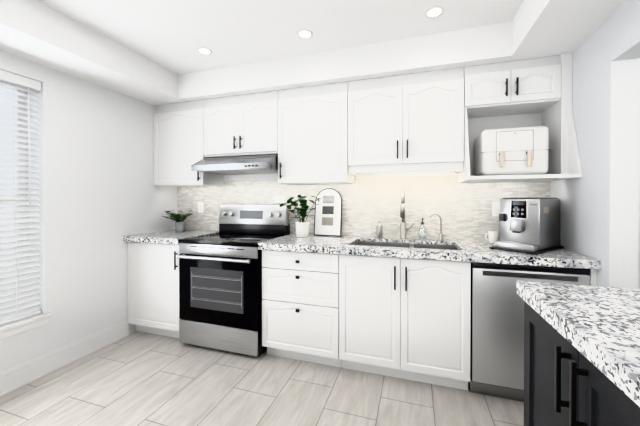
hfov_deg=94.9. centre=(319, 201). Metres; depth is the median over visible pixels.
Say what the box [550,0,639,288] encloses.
wall
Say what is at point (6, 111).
backdrop
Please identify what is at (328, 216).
decorative board
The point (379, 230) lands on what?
soap pump
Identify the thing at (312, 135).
upper cabinet
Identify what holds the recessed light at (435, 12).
in the ceiling
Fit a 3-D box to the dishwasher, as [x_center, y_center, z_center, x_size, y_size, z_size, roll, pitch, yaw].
[1.343,0.824,2.050,0.602,0.868,0.598,0,0,18]
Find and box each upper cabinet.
[153,100,223,186]
[203,90,278,156]
[278,82,354,184]
[348,67,463,175]
[458,52,581,182]
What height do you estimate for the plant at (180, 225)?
0.235 m
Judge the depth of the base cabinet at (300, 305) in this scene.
2.23 m
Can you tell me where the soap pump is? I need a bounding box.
[376,221,382,237]
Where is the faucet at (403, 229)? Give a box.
[400,188,413,238]
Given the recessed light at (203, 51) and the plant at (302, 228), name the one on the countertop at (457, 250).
the plant at (302, 228)
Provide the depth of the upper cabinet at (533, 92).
2.05 m
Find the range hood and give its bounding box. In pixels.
[191,154,277,174]
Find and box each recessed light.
[197,47,211,54]
[297,30,312,38]
[425,6,444,17]
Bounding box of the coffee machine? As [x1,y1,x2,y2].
[489,198,563,254]
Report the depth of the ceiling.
2.05 m
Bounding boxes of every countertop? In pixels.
[123,229,600,269]
[517,280,639,399]
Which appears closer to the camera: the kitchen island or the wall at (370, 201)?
the kitchen island
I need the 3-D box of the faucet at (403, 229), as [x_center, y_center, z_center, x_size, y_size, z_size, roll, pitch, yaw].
[0.717,0.107,2.429,0.120,0.434,0.220,0,0,18]
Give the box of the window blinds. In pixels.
[0,69,40,325]
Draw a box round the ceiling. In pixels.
[0,0,627,105]
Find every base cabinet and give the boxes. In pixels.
[128,242,180,337]
[262,250,341,366]
[339,254,470,389]
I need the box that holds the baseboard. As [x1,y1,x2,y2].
[0,319,128,395]
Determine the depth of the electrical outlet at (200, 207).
3.23 m
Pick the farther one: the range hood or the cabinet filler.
the range hood
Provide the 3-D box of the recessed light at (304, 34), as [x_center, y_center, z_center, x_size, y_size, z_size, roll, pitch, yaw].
[-0.110,-1.211,2.135,0.120,0.004,0.120,0,0,18]
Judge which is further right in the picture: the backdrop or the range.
the range
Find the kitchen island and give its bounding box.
[517,292,639,425]
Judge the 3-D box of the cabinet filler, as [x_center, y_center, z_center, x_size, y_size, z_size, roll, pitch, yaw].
[1.652,0.820,1.965,0.029,0.877,0.608,0,0,18]
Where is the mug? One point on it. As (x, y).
(493, 236)
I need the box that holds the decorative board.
[314,188,341,235]
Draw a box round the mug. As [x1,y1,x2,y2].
[485,231,498,242]
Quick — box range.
[177,205,289,356]
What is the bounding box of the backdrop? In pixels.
[0,87,13,288]
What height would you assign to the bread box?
0.330 m
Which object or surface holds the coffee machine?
on the countertop at (457, 250)
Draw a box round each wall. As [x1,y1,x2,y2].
[0,50,176,371]
[177,156,639,288]
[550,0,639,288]
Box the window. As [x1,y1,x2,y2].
[0,84,51,338]
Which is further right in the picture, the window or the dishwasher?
the dishwasher
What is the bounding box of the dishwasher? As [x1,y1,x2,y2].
[470,262,589,401]
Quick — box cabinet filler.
[588,269,596,285]
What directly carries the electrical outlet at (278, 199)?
attached to the wall at (370, 201)
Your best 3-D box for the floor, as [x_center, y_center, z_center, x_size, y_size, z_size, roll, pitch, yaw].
[-0.043,1.323,-0.254,6.000,0.100,6.500,0,0,18]
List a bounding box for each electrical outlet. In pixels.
[198,202,202,212]
[274,196,283,202]
[492,202,499,216]
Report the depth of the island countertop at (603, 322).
0.85 m
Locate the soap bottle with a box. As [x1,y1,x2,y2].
[419,218,425,239]
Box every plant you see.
[162,210,193,231]
[278,195,321,236]
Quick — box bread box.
[474,126,550,175]
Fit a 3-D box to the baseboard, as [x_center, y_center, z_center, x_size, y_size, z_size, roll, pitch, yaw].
[-2.626,1.196,0.168,0.022,0.150,5.425,0,0,18]
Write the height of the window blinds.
1.677 m
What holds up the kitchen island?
on the floor
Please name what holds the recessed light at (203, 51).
in the ceiling
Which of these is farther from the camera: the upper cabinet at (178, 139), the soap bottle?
the upper cabinet at (178, 139)
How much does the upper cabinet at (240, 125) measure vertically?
0.558 m
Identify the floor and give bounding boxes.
[0,331,523,425]
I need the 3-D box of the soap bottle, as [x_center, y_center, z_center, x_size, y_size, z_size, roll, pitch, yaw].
[0.856,0.233,2.454,0.060,0.182,0.070,0,0,18]
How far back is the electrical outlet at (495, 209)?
2.35 m
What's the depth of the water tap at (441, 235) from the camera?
2.42 m
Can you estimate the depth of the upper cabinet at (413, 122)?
2.26 m
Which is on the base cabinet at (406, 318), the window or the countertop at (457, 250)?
the countertop at (457, 250)
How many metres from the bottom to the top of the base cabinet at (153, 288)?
0.877 m
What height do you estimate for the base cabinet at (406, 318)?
0.877 m
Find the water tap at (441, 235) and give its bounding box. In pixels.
[429,214,445,240]
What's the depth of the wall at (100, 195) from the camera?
2.39 m

